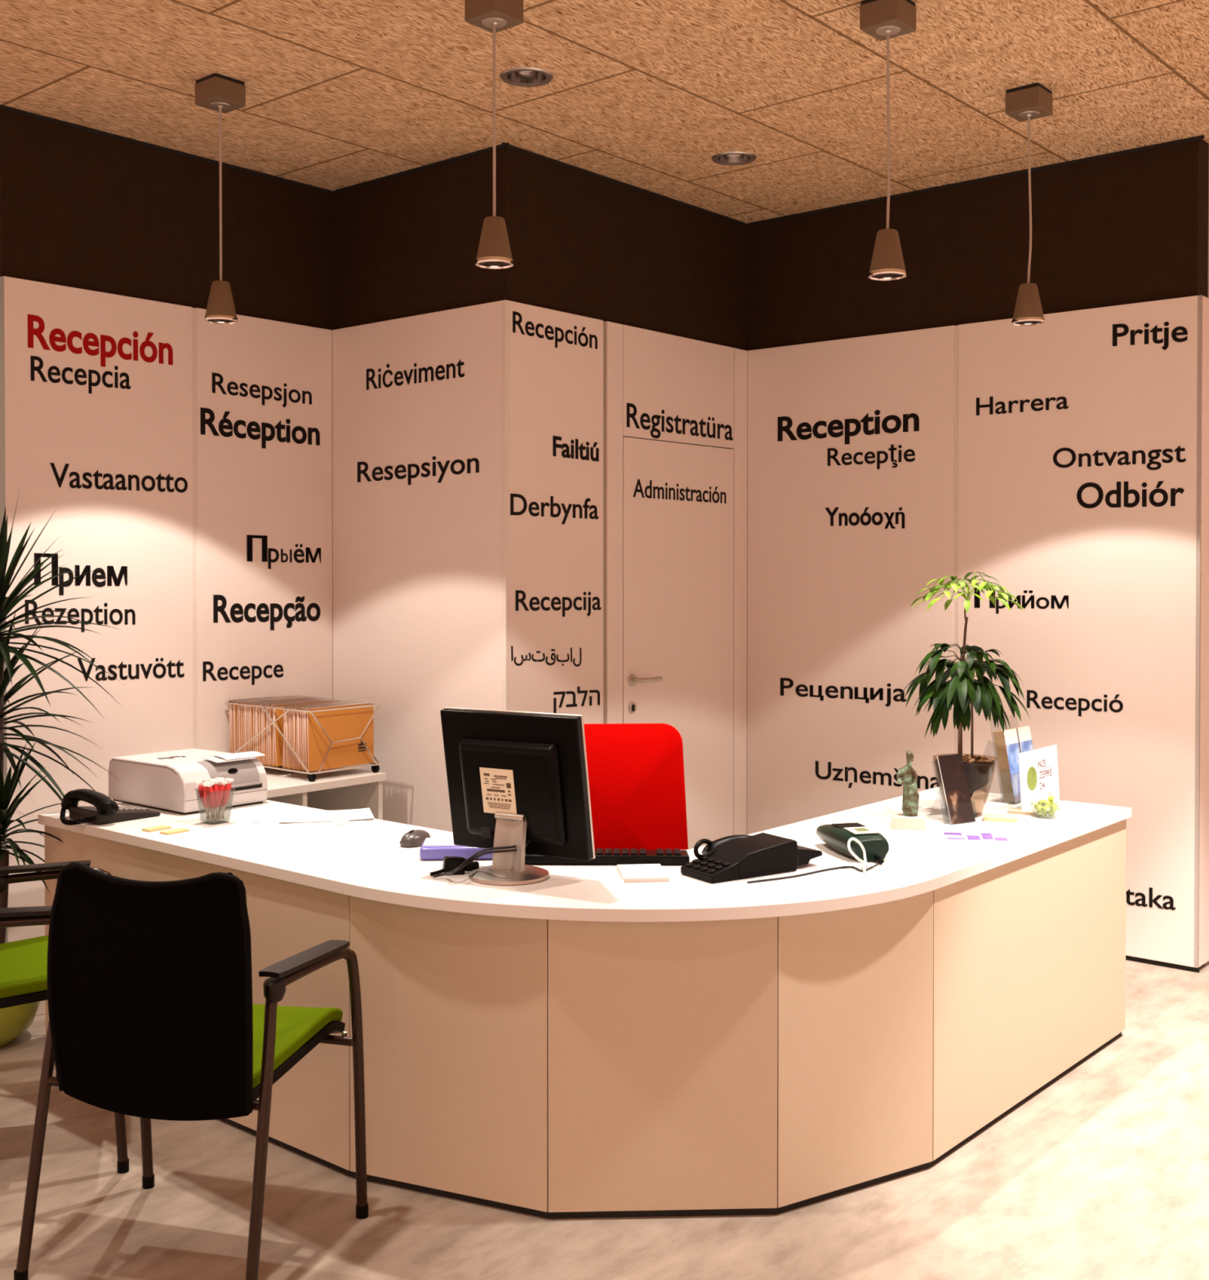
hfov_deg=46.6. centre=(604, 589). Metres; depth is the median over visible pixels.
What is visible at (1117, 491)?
lettering
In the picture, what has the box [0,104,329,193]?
trim
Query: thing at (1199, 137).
trim
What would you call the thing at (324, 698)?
folder
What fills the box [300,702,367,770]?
folder
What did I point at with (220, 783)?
lollipop
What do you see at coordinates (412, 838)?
computer mouse
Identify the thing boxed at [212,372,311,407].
lettering
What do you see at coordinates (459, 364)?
lettering
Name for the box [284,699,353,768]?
folder
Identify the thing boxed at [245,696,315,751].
folder
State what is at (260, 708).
folder
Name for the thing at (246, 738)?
folder
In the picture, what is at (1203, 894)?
wall
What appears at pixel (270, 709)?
folder
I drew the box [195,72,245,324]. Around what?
pendant lamp
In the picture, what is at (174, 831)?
sticky note pad
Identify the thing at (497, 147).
trim
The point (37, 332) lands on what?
lettering
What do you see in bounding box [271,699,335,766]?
folder
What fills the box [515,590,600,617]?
lettering
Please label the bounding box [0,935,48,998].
seat cushion
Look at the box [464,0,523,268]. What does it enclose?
pendant lamp
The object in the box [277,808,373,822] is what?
paper sheet
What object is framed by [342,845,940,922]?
countertop
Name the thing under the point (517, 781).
monitor
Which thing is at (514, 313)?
lettering
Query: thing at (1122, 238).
wall
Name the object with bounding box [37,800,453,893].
countertop
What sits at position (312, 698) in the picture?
folder
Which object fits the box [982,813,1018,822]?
card stack
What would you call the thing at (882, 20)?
pendant lamp
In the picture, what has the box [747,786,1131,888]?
countertop
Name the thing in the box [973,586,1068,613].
lettering
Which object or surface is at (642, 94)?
ceiling
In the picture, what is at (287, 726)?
folder
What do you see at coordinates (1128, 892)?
lettering
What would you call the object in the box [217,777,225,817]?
lollipop
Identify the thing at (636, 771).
office chair
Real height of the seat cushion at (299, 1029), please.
0.077 m
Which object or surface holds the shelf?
on the floor
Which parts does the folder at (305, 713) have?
hanger rod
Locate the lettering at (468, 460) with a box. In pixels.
[357,456,479,484]
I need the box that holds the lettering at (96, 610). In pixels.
[25,600,135,631]
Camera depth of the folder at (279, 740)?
5.38 m
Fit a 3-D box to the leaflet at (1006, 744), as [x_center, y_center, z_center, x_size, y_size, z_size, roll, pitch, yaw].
[1.349,0.586,4.662,0.077,0.241,0.098,1,1,40]
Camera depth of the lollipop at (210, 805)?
4.24 m
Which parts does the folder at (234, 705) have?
hanger rod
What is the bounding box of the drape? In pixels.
[902,783,918,814]
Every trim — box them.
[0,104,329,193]
[333,142,509,193]
[502,142,745,225]
[749,134,1204,226]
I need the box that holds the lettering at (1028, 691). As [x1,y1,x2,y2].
[1026,689,1123,716]
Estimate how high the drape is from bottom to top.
0.100 m
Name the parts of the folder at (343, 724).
hanger rod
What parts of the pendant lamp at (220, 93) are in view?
mounting plate, cord, lamp shade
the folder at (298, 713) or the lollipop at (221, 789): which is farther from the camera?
the folder at (298, 713)
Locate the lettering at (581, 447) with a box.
[552,435,599,462]
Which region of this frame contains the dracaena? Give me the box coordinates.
[0,483,123,1047]
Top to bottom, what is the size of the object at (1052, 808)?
0.020 m
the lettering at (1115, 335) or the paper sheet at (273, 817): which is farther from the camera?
the lettering at (1115, 335)
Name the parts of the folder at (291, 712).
hanger rod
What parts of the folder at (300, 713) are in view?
hanger rod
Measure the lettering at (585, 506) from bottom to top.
0.110 m
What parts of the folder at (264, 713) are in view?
hanger rod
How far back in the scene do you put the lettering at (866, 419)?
6.19 m
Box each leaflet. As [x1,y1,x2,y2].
[937,753,975,824]
[993,728,1021,803]
[1009,725,1033,753]
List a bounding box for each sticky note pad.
[141,825,171,831]
[159,827,189,835]
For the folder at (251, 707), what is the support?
hanging from the rack
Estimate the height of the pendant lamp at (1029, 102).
0.784 m
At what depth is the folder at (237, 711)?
5.52 m
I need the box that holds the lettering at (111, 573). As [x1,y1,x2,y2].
[34,552,127,595]
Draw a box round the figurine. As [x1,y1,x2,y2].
[891,750,926,830]
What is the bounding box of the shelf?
[262,764,386,819]
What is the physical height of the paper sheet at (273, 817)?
0.003 m
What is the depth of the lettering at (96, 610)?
5.11 m
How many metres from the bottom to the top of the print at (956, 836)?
0.001 m
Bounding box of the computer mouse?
[399,829,430,847]
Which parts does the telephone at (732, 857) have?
handset cord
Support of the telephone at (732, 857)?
on the reception desk
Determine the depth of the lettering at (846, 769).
6.15 m
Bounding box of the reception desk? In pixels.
[37,786,1131,1218]
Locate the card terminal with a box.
[816,822,888,863]
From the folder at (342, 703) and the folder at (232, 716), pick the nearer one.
the folder at (342, 703)
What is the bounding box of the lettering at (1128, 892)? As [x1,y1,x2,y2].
[1125,887,1175,910]
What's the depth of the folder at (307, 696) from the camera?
5.49 m
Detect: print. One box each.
[943,831,1008,840]
[1005,742,1021,803]
[1019,739,1033,752]
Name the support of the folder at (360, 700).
hanging from the rack
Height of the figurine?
0.230 m
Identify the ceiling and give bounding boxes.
[0,0,1208,223]
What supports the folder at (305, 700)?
hanging from the rack
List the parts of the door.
lever handle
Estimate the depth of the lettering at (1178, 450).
5.40 m
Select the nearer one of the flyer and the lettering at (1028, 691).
the flyer
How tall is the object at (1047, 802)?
0.020 m
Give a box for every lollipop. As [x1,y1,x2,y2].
[195,781,208,820]
[196,779,209,819]
[201,781,210,820]
[205,781,211,818]
[206,782,217,821]
[209,782,222,820]
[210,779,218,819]
[213,780,227,820]
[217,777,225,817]
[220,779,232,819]
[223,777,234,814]
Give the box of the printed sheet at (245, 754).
[208,751,264,759]
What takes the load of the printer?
on the reception desk
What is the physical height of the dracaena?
1.785 m
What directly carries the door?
in the wall at (660, 284)
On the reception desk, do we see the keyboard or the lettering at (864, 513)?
the keyboard
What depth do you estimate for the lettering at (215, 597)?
5.72 m
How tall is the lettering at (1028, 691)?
0.094 m
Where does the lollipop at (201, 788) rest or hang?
in the plastic cup
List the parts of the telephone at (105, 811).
coiled cord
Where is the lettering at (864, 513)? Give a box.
[825,506,904,528]
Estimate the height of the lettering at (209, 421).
0.140 m
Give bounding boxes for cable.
[746,863,878,883]
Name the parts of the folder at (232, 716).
hanger rod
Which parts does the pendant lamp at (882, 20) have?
lamp shade, mounting plate, cord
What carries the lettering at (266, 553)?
attached to the wall at (100, 234)
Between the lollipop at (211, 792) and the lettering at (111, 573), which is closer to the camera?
the lollipop at (211, 792)
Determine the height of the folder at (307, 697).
0.236 m
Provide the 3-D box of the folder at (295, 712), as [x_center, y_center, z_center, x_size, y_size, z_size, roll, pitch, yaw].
[-1.065,0.559,5.405,0.008,0.236,0.334,1,1,40]
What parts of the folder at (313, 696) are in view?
hanger rod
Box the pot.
[0,1001,39,1047]
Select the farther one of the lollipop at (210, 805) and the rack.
the rack
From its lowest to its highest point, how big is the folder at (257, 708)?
0.236 m
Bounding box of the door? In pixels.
[622,436,733,849]
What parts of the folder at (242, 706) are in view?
hanger rod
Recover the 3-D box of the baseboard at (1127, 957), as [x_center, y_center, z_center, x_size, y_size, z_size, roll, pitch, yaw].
[1.452,1.417,5.915,2.036,0.020,0.007,1,1,40]
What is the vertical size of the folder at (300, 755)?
0.236 m
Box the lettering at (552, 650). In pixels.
[511,645,581,666]
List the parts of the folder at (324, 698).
hanger rod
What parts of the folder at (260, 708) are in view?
hanger rod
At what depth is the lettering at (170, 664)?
5.26 m
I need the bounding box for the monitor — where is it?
[432,706,595,885]
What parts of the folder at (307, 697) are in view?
hanger rod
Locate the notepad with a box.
[617,863,669,882]
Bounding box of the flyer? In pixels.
[941,831,1020,842]
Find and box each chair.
[0,860,128,1173]
[13,862,368,1279]
[583,723,688,849]
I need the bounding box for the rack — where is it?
[224,700,380,782]
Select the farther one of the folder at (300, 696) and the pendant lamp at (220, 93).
the folder at (300, 696)
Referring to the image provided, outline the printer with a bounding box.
[108,748,266,814]
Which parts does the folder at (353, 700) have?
hanger rod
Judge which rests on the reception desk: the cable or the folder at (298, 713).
the cable
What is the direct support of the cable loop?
on the reception desk
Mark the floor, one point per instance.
(1102, 1173)
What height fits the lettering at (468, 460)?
0.109 m
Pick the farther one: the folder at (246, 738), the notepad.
the folder at (246, 738)
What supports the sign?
on the reception desk
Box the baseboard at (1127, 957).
[1125,955,1199,973]
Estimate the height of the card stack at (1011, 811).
0.010 m
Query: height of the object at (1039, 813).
0.020 m
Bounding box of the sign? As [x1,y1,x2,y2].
[1018,744,1059,809]
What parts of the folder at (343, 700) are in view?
hanger rod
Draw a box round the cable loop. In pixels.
[847,837,867,872]
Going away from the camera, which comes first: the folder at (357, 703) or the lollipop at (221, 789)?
the lollipop at (221, 789)
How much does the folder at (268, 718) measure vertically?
0.236 m
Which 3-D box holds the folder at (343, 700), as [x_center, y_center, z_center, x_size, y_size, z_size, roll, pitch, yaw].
[-1.113,0.558,5.447,0.008,0.238,0.334,1,1,40]
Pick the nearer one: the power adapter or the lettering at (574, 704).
the power adapter
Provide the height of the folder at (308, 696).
0.236 m
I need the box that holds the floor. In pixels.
[0,960,1208,1279]
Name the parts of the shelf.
panel, panel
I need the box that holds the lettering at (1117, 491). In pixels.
[1076,480,1184,508]
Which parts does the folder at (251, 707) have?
hanger rod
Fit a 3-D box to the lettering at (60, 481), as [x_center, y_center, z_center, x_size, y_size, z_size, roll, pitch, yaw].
[-1.798,-0.412,5.225,0.001,0.088,0.563,1,1,40]
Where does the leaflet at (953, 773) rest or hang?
in the holder
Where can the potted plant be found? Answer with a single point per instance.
(962, 691)
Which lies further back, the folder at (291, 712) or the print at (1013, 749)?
the folder at (291, 712)
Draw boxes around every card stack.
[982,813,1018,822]
[1007,807,1038,816]
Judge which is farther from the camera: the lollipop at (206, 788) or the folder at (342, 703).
the folder at (342, 703)
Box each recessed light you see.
[499,66,553,87]
[711,151,756,165]
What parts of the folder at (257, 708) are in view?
hanger rod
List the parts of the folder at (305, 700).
hanger rod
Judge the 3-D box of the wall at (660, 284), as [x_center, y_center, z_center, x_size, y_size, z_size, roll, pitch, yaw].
[0.104,-0.137,5.989,0.140,3.125,1.608,1,1,40]
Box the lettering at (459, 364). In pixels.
[366,360,464,390]
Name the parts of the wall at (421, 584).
cladding panel, corner trim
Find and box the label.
[483,773,511,808]
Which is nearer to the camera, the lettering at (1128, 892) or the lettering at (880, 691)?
the lettering at (1128, 892)
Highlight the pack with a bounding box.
[419,837,493,859]
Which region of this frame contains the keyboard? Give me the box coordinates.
[524,848,689,865]
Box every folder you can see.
[227,696,275,752]
[228,694,297,752]
[229,694,297,753]
[231,695,301,753]
[231,697,275,752]
[235,695,302,752]
[236,695,306,752]
[237,696,302,752]
[239,696,306,752]
[241,696,308,751]
[243,696,312,751]
[244,696,313,751]
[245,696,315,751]
[247,697,308,751]
[248,697,315,751]
[251,697,320,751]
[253,697,312,757]
[254,697,324,760]
[254,699,293,758]
[257,697,326,762]
[259,698,315,764]
[260,697,324,764]
[262,697,331,765]
[264,700,307,764]
[265,697,335,765]
[267,698,337,765]
[268,698,331,765]
[271,699,331,765]
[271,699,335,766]
[272,699,342,766]
[281,700,344,768]
[282,707,287,768]
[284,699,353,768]
[284,702,319,768]
[287,700,356,768]
[288,701,351,768]
[291,700,360,768]
[292,701,359,769]
[295,701,365,770]
[295,702,342,769]
[297,702,366,770]
[297,704,328,770]
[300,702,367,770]
[302,702,362,770]
[302,702,369,771]
[305,702,374,771]
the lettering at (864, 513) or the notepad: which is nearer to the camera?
the notepad
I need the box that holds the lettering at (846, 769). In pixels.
[815,760,940,789]
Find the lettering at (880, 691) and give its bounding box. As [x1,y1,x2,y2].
[780,677,906,706]
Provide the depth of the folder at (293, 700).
5.44 m
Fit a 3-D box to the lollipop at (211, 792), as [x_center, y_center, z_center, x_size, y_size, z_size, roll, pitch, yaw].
[-1.187,0.641,4.230,0.025,0.121,0.039,0,1,13]
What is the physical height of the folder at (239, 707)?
0.236 m
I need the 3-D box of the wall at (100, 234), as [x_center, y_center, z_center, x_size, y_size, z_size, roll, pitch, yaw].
[-1.671,-0.131,5.488,0.140,3.125,1.456,1,1,40]
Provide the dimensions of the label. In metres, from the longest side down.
0.089 x 0.081 x 0.001 m
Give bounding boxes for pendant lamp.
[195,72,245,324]
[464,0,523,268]
[859,0,916,280]
[1004,82,1053,325]
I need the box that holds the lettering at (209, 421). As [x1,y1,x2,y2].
[200,407,319,448]
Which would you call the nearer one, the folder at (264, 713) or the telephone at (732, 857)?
the telephone at (732, 857)
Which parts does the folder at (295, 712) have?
hanger rod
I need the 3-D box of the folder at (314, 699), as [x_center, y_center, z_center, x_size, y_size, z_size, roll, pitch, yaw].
[-1.222,0.557,5.538,0.008,0.236,0.334,2,1,40]
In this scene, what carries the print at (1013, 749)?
attached to the leaflet at (1006, 744)
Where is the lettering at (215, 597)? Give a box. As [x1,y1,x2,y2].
[213,595,320,630]
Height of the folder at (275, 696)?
0.236 m
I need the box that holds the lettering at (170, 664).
[77,657,184,680]
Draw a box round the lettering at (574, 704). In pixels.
[553,686,599,713]
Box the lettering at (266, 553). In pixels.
[246,534,320,568]
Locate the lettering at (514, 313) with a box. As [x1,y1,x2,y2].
[512,311,597,349]
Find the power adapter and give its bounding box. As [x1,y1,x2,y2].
[430,856,479,875]
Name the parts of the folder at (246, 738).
hanger rod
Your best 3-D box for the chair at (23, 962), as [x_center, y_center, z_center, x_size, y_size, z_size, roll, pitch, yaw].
[-1.520,1.010,3.714,0.508,0.890,0.616,0,1,-17]
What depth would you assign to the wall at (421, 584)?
5.62 m
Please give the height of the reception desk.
0.740 m
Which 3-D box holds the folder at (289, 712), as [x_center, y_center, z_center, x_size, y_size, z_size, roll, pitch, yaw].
[-1.090,0.559,5.426,0.008,0.236,0.334,1,1,40]
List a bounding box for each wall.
[0,108,333,942]
[332,146,527,831]
[508,154,747,835]
[746,138,1208,968]
[1193,182,1208,967]
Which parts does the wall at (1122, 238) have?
cladding panel, joint trim, cladding panel, corner trim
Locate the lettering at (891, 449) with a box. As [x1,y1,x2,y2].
[827,444,915,469]
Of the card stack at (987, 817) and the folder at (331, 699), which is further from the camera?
the folder at (331, 699)
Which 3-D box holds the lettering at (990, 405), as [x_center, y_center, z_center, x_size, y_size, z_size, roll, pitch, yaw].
[1.684,-0.752,5.668,0.391,0.074,0.001,1,1,40]
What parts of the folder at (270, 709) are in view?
hanger rod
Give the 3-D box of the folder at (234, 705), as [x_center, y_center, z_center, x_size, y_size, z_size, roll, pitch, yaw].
[-1.353,0.556,5.648,0.009,0.236,0.334,-1,0,41]
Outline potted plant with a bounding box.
[899,571,1030,817]
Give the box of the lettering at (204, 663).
[202,661,283,684]
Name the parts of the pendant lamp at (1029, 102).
lamp shade, mounting plate, cord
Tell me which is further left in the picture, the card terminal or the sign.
the card terminal
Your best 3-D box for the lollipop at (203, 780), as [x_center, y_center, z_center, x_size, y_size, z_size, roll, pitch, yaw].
[-1.223,0.640,4.272,0.040,0.120,0.025,0,1,24]
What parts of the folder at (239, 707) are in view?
hanger rod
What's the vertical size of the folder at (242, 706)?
0.236 m
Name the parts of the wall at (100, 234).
trim, cladding panel, joint trim, cladding panel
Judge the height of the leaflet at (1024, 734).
0.241 m
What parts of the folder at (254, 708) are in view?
hanger rod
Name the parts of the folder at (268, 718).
hanger rod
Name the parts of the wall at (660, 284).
cladding panel, joint trim, cladding panel, cladding panel, cladding panel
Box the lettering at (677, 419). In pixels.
[626,403,733,440]
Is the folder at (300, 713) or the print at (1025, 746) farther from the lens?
the folder at (300, 713)
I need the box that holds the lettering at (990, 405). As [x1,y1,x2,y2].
[976,396,1068,415]
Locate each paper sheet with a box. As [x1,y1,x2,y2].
[251,810,348,824]
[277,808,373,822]
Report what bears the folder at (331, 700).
hanging from the rack
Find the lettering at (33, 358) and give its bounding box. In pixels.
[30,355,130,393]
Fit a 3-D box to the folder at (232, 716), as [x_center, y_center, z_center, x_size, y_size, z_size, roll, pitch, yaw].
[-1.369,0.556,5.663,0.008,0.236,0.334,-1,0,40]
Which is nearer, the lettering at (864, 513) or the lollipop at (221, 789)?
the lollipop at (221, 789)
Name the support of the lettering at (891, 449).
attached to the wall at (1122, 238)
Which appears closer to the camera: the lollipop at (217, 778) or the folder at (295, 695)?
the lollipop at (217, 778)
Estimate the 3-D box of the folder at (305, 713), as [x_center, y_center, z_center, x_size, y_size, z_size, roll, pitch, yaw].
[-1.014,0.560,5.362,0.011,0.237,0.334,1,1,40]
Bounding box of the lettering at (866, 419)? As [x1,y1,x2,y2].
[777,409,919,444]
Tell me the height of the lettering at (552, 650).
0.099 m
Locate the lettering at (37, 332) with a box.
[27,314,173,367]
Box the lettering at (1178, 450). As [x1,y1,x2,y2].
[1053,444,1186,470]
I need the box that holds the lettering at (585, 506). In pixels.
[510,493,598,524]
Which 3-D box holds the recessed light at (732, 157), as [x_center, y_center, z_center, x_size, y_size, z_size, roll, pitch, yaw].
[0.508,-1.729,5.508,0.176,0.084,0.176,1,1,40]
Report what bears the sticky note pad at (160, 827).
on the reception desk
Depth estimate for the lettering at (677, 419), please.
6.09 m
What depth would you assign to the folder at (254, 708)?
5.45 m
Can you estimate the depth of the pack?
3.70 m
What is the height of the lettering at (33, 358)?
0.113 m
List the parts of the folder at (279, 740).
hanger rod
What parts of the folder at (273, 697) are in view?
hanger rod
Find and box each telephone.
[59,788,159,825]
[680,832,822,883]
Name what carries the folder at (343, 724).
hanging from the rack
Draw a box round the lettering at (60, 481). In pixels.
[49,462,187,493]
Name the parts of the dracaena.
crown, crown, crown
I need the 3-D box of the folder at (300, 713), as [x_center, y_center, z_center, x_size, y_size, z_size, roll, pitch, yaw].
[-1.035,0.559,5.381,0.008,0.236,0.334,-1,-1,40]
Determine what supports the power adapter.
on the reception desk
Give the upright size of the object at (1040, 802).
0.021 m
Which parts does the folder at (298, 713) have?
hanger rod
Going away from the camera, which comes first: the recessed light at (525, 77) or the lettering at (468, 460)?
the recessed light at (525, 77)
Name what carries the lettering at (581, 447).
attached to the wall at (660, 284)
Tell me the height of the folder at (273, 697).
0.236 m
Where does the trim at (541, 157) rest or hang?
attached to the wall at (660, 284)
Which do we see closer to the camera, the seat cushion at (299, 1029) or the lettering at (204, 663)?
the seat cushion at (299, 1029)
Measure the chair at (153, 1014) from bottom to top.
0.890 m
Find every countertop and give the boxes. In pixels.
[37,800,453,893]
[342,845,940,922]
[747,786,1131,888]
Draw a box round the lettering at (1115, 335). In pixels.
[1112,321,1187,350]
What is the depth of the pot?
4.40 m
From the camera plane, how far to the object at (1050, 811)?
4.33 m
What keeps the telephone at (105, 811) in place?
on the reception desk
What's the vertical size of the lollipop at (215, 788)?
0.122 m
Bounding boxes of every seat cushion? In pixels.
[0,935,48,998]
[252,1003,342,1088]

